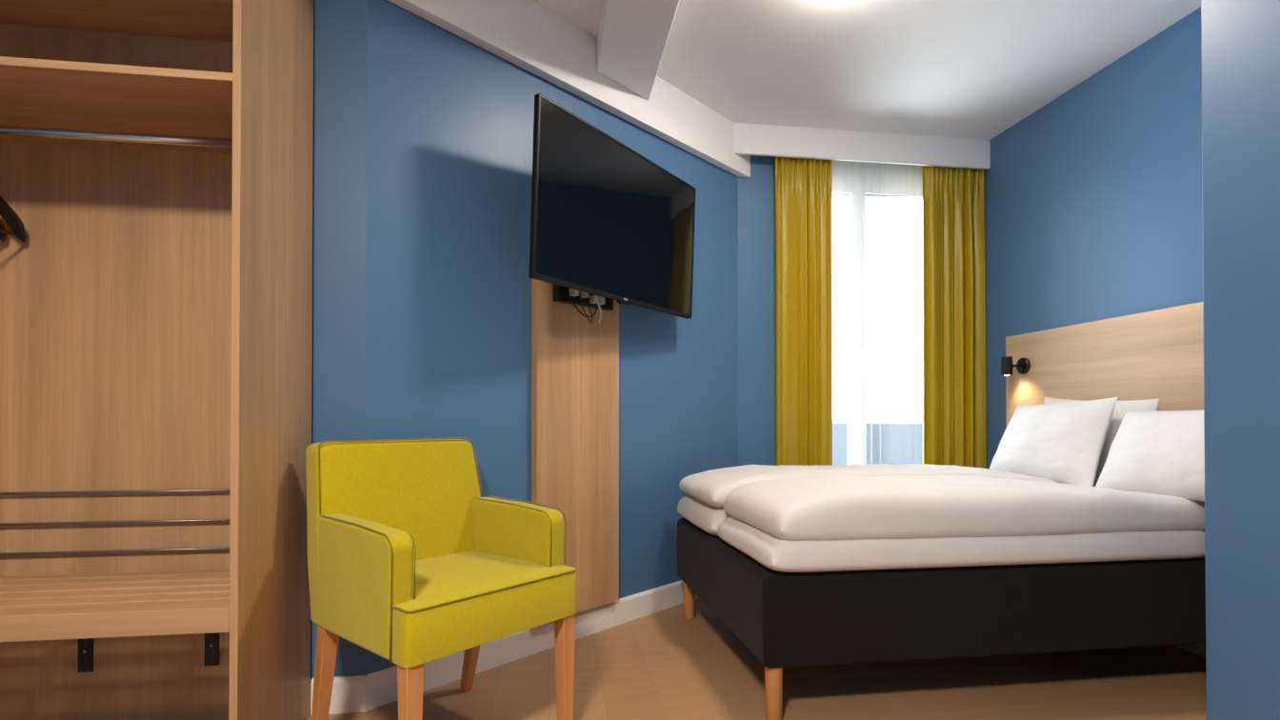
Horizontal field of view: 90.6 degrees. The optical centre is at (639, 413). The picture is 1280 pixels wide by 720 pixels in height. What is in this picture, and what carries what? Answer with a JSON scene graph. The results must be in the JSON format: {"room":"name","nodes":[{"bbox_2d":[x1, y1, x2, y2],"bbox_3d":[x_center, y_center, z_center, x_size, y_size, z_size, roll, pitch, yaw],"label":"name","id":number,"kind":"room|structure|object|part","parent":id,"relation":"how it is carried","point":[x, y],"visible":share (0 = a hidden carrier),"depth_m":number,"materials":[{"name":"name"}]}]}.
{"room":"hotel room","nodes":[
{"label":"hotel room","id":0,"kind":"room"},
{"bbox_2d":[310,0,367,682],"bbox_3d":[-1.555,-0.345,2.062,1.304,2.627,0.150,0,-1,-8],"label":"wall","id":1,"kind":"structure","parent":0,"point":[340,27],"depth_m":2.07,"materials":[{"name":"blue paint"}]},
{"bbox_2d":[310,675,367,715],"bbox_3d":[-0.973,0.911,2.051,0.169,0.114,0.015,0,-1,-8],"label":"baseboard","id":2,"kind":"structure","parent":1,"relation":"attached to","point":[349,693],"depth_m":2.05,"materials":[{"name":"white paint"}]},
{"bbox_2d":[364,0,738,675],"bbox_3d":[-0.176,-0.338,2.956,0.150,2.627,2.270,0,-1,43],"label":"wall","id":3,"kind":"structure","parent":0,"point":[450,119],"depth_m":2.45,"materials":[{"name":"blue paint"}]},
{"bbox_2d":[365,580,699,710],"bbox_3d":[-0.162,0.918,2.865,0.015,0.114,2.179,0,-1,43],"label":"baseboard","id":4,"kind":"structure","parent":3,"relation":"attached to","point":[381,685],"depth_m":2.54,"materials":[{"name":"white paint"}]},
{"bbox_2d":[387,0,750,177],"bbox_3d":[-0.127,-1.519,2.897,0.050,0.265,2.234,0,-1,42],"label":"ceiling beam","id":5,"kind":"structure","parent":3,"relation":"attached to","point":[527,34],"depth_m":2.69,"materials":[{"name":"white paint"}]},
{"bbox_2d":[531,278,619,613],"bbox_3d":[-0.269,-0.037,2.738,0.036,1.778,0.474,0,-1,42],"label":"wall panel","id":6,"kind":"object","parent":3,"relation":"attached to","point":[575,360],"visible":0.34,"depth_m":2.72,"materials":[{"name":"brown wood"}]},
{"bbox_2d":[553,283,613,323],"bbox_3d":[-0.226,-0.478,2.711,0.069,0.186,0.318,0,-1,42],"label":"box","id":7,"kind":"object","parent":6,"relation":"attached to","point":[561,294],"visible":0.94,"depth_m":2.68,"materials":[{"name":"black plastic"}]},
{"bbox_2d":[528,92,696,319],"bbox_3d":[-0.126,-0.794,2.744,0.214,0.659,1.122,0,-1,34],"label":"television","id":8,"kind":"object","parent":6,"relation":"attached to","point":[608,221],"visible":1,"depth_m":2.56,"materials":[{"name":"black plastic"}]},
{"bbox_2d":[734,122,990,169],"bbox_3d":[1.317,-1.559,3.702,1.590,0.172,0.022,0,-1,-8],"label":"curtain pelmet","id":9,"kind":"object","parent":3,"relation":"attached to","point":[750,139],"depth_m":3.69,"materials":[{"name":"white paint"}]},
{"bbox_2d":[306,598,1206,719],"bbox_3d":[0.214,1.009,1.039,4.820,0.100,5.714,0,-1,-8],"label":"floor","id":10,"kind":"structure","parent":0,"point":[665,664],"depth_m":2.25,"materials":[{"name":"brown wood"}]},
{"bbox_2d":[0,0,313,719],"bbox_3d":[-1.577,-0.347,1.721,1.123,2.625,0.482,0,-1,-8],"label":"wardrobe","id":11,"kind":"object","parent":10,"relation":"on","point":[156,155],"visible":1,"depth_m":1.92,"materials":[{"name":"brown wood"}]},
{"bbox_2d":[0,218,5,241],"bbox_3d":[-1.853,-0.644,1.678,0.028,0.266,0.410,0,-1,-10],"label":"clothes hanger","id":12,"kind":"object","parent":11,"relation":"hanging from","point":[2,226],"visible":0.81,"depth_m":1.86,"materials":[{"name":"metal"}]},
{"bbox_2d":[0,195,26,242],"bbox_3d":[-1.817,-0.644,1.683,0.028,0.266,0.410,0,-1,-5],"label":"clothes hanger","id":13,"kind":"object","parent":11,"relation":"hanging from","point":[7,212],"visible":1,"depth_m":1.84,"materials":[{"name":"plastic"}]},
{"bbox_3d":[-1.607,0.419,1.923,1.085,0.009,0.009,0,-1,-8],"label":"wall guard rod","id":14,"kind":"part","parent":11,"relation":"part of","materials":[{"name":"grey metal"}]},
{"bbox_3d":[-1.545,0.505,1.486,1.085,0.061,0.022,0,-1,-8],"label":"bench rail","id":15,"kind":"part","parent":11,"relation":"part of","materials":[{"name":"brown wood"}]},
{"bbox_3d":[-1.607,0.331,1.923,1.085,0.009,0.009,0,-1,-8],"label":"wall guard rod","id":16,"kind":"part","parent":11,"relation":"part of","materials":[{"name":"grey metal"}]},
{"bbox_3d":[-1.607,0.239,1.924,1.085,0.009,0.009,0,-1,-8],"label":"wall guard rod","id":17,"kind":"part","parent":11,"relation":"part of","materials":[{"name":"grey metal"}]},
{"bbox_2d":[0,56,232,153],"bbox_3d":[-1.576,-0.831,1.719,1.085,0.020,0.465,0,-1,-8],"label":"shelf","id":18,"kind":"object","parent":11,"relation":"attached to","point":[34,92],"depth_m":1.68,"materials":[{"name":"brown wood"}]},
{"bbox_3d":[-1.577,-0.760,1.719,1.085,0.025,0.025,0,-1,-8],"label":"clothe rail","id":19,"kind":"part","parent":11,"relation":"part of","materials":[{"name":"metal"}]},
{"bbox_3d":[-1.577,-1.185,1.729,1.085,0.020,0.482,0,-1,-8],"label":"panel","id":20,"kind":"part","parent":11,"relation":"part of","materials":[{"name":"brown wood"}]},
{"bbox_3d":[-1.031,-0.177,1.798,0.019,2.285,0.482,0,-1,-8],"label":"panel","id":21,"kind":"part","parent":11,"relation":"part of","materials":[{"name":"brown wood"}]},
{"bbox_2d":[305,437,577,719],"bbox_3d":[-0.594,0.523,1.882,0.605,0.887,0.574,0,-1,40],"label":"armchair","id":22,"kind":"object","parent":10,"relation":"on","point":[409,564],"visible":1,"depth_m":1.81,"materials":[{"name":"yellow fabric"}]},
{"bbox_3d":[-0.904,0.780,1.804,0.125,0.371,0.047,0,-1,40],"label":"leg","id":23,"kind":"part","parent":22,"relation":"part of","materials":[{"name":"brown wood"}]},
{"bbox_3d":[-0.727,0.440,1.664,0.400,0.315,0.067,0,-1,40],"label":"armrest","id":24,"kind":"part","parent":22,"relation":"part of","materials":[{"name":"yellow fabric"}]},
{"bbox_3d":[-0.760,0.342,2.023,0.170,0.517,0.574,0,-1,40],"label":"backrest","id":25,"kind":"part","parent":22,"relation":"part of","materials":[{"name":"yellow fabric"}]},
{"bbox_3d":[-0.548,0.778,1.514,0.047,0.371,0.047,0,-1,40],"label":"leg","id":26,"kind":"part","parent":22,"relation":"part of","materials":[{"name":"brown wood"}]},
{"bbox_3d":[-0.571,0.784,2.198,0.125,0.371,0.047,0,-1,40],"label":"leg","id":27,"kind":"part","parent":22,"relation":"part of","materials":[{"name":"brown wood"}]},
{"bbox_3d":[-0.533,0.523,1.830,0.440,0.151,0.558,0,-1,40],"label":"seat","id":28,"kind":"part","parent":22,"relation":"part of","materials":[{"name":"yellow fabric"}]},
{"bbox_3d":[-0.401,0.443,2.050,0.400,0.315,0.067,0,-1,40],"label":"armrest","id":29,"kind":"part","parent":22,"relation":"part of","materials":[{"name":"yellow fabric"}]},
{"bbox_3d":[-0.226,0.781,1.896,0.047,0.371,0.047,0,-1,40],"label":"leg","id":30,"kind":"part","parent":22,"relation":"part of","materials":[{"name":"brown wood"}]},
{"bbox_2d":[676,518,1205,719],"bbox_3d":[1.231,0.741,2.682,1.960,0.464,1.204,0,-1,-8],"label":"bed","id":31,"kind":"object","parent":10,"relation":"on","point":[785,619],"visible":0.73,"depth_m":2.07,"materials":[{"name":"black fabric"}]},
{"bbox_3d":[0.236,0.890,3.041,0.057,0.174,0.057,0,-1,-8],"label":"leg","id":32,"kind":"part","parent":31,"relation":"part of","materials":[{"name":"brown wood"}]},
{"bbox_3d":[0.424,0.881,2.008,0.057,0.174,0.057,0,-1,-8],"label":"leg","id":33,"kind":"part","parent":31,"relation":"part of","materials":[{"name":"brown wood"}]},
{"bbox_2d":[677,463,1057,536],"bbox_3d":[1.049,0.374,2.957,1.682,0.272,0.627,0,-1,-8],"label":"duvet","id":34,"kind":"object","parent":31,"relation":"on","point":[707,491],"visible":0.32,"depth_m":2.76,"materials":[{"name":"white fabric"}]},
{"bbox_2d":[717,475,1205,572],"bbox_3d":[1.154,0.369,2.355,1.642,0.270,0.618,0,-1,-8],"label":"duvet","id":35,"kind":"object","parent":31,"relation":"on","point":[803,524],"visible":1,"depth_m":2.08,"materials":[{"name":"white fabric"}]},
{"bbox_2d":[989,397,1118,486],"bbox_3d":[1.908,0.127,2.949,0.246,0.393,0.680,0,-1,-8],"label":"pillow","id":36,"kind":"object","parent":35,"relation":"on","point":[1062,443],"visible":0.9,"depth_m":2.81,"materials":[{"name":"white fabric"}]},
{"bbox_2d":[1095,409,1204,501],"bbox_3d":[1.974,0.144,2.327,0.249,0.328,0.652,0,-1,-8],"label":"pillow","id":37,"kind":"object","parent":35,"relation":"on","point":[1157,452],"visible":0.54,"depth_m":2.32,"materials":[{"name":"white fabric"}]},
{"bbox_2d":[1043,397,1159,486],"bbox_3d":[2.081,0.201,2.937,0.163,0.580,0.630,0,-1,-8],"label":"pillow","id":38,"kind":"object","parent":31,"relation":"on","point":[1150,405],"visible":0.11,"depth_m":2.79,"materials":[{"name":"white fabric"}]},
{"bbox_2d":[737,155,777,465],"bbox_3d":[1.310,-0.329,3.932,1.536,2.627,0.280,0,-1,-8],"label":"wall","id":39,"kind":"structure","parent":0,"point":[757,408],"depth_m":3.70,"materials":[{"name":"blue paint"}]},
{"bbox_2d":[831,160,922,464],"bbox_3d":[1.353,-0.525,3.899,1.108,2.101,0.208,0,-1,-8],"label":"window","id":40,"kind":"structure","parent":39,"relation":"in","point":[857,181],"depth_m":3.94,"materials":[{"name":"white paint"}]},
{"bbox_3d":[1.090,-0.461,3.929,0.448,1.830,0.006,0,-1,-8],"label":"pane","id":41,"kind":"part","parent":40,"relation":"part of","materials":[{"name":"clear glass"}]},
{"bbox_3d":[1.343,-0.525,3.965,1.108,2.100,0.060,0,-1,-8],"label":"frame","id":42,"kind":"part","parent":40,"relation":"part of","materials":[{"name":"white paint"}]},
{"bbox_2d":[533,0,1200,139],"bbox_3d":[0.214,-1.728,1.063,4.820,0.120,5.714,0,-1,-8],"label":"ceiling","id":43,"kind":"structure","parent":0,"point":[956,69],"depth_m":2.91,"materials":[{"name":"white paint"}]},
{"bbox_2d":[597,0,679,99],"bbox_3d":[0.243,-1.597,0.702,0.265,0.147,4.693,0,-1,-8],"label":"ceiling beam","id":44,"kind":"structure","parent":43,"relation":"attached to","point":[632,35],"depth_m":2.56,"materials":[{"name":"white paint"}]},
{"bbox_3d":[1.383,-1.637,3.768,1.400,0.015,0.056,0,-1,-8],"label":"track","id":45,"kind":"object","parent":43,"relation":"attached to","visible":0},
{"bbox_2d":[775,156,832,465],"bbox_3d":[0.955,-0.334,3.677,0.352,2.592,0.056,0,-1,-8],"label":"curtain","id":46,"kind":"object","parent":45,"relation":"hanging from","point":[803,186],"visible":0.62,"depth_m":3.68,"materials":[{"name":"yellow fabric"}]},
{"bbox_2d":[921,165,986,468],"bbox_3d":[1.892,-0.333,3.813,0.401,2.592,0.063,0,-1,-8],"label":"curtain","id":47,"kind":"object","parent":45,"relation":"hanging from","point":[953,272],"visible":0.69,"depth_m":3.81,"materials":[{"name":"yellow fabric"}]},
{"bbox_2d":[984,6,1202,469],"bbox_3d":[2.303,-0.338,2.940,0.150,2.627,2.564,0,-1,-8],"label":"wall","id":48,"kind":"structure","parent":0,"point":[1093,199],"depth_m":3.05,"materials":[{"name":"blue paint"}]},
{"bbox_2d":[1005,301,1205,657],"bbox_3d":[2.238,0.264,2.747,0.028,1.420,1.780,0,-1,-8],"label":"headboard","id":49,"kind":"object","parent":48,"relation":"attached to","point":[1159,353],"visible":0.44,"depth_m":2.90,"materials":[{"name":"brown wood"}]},
{"bbox_2d":[1000,356,1030,375],"bbox_3d":[2.058,-0.263,3.482,0.122,0.106,0.098,0,-1,-8],"label":"reading lamp","id":50,"kind":"object","parent":49,"relation":"attached to","point":[1023,365],"visible":1,"depth_m":3.47,"materials":[{"name":"black metal"}]},
{"bbox_3d":[2.109,-0.263,3.486,0.020,0.090,0.090,0,-1,-8],"label":"wall plate","id":51,"kind":"part","parent":50,"relation":"part of","materials":[{"name":"black metal"}]},
{"bbox_2d":[1200,0,1279,719],"bbox_3d":[2.200,-0.362,0.141,0.846,2.627,3.350,0,-1,-8],"label":"wall partition","id":52,"kind":"structure","parent":0,"point":[1240,39],"depth_m":1.64,"materials":[{"name":"blue paint"}]}
]}

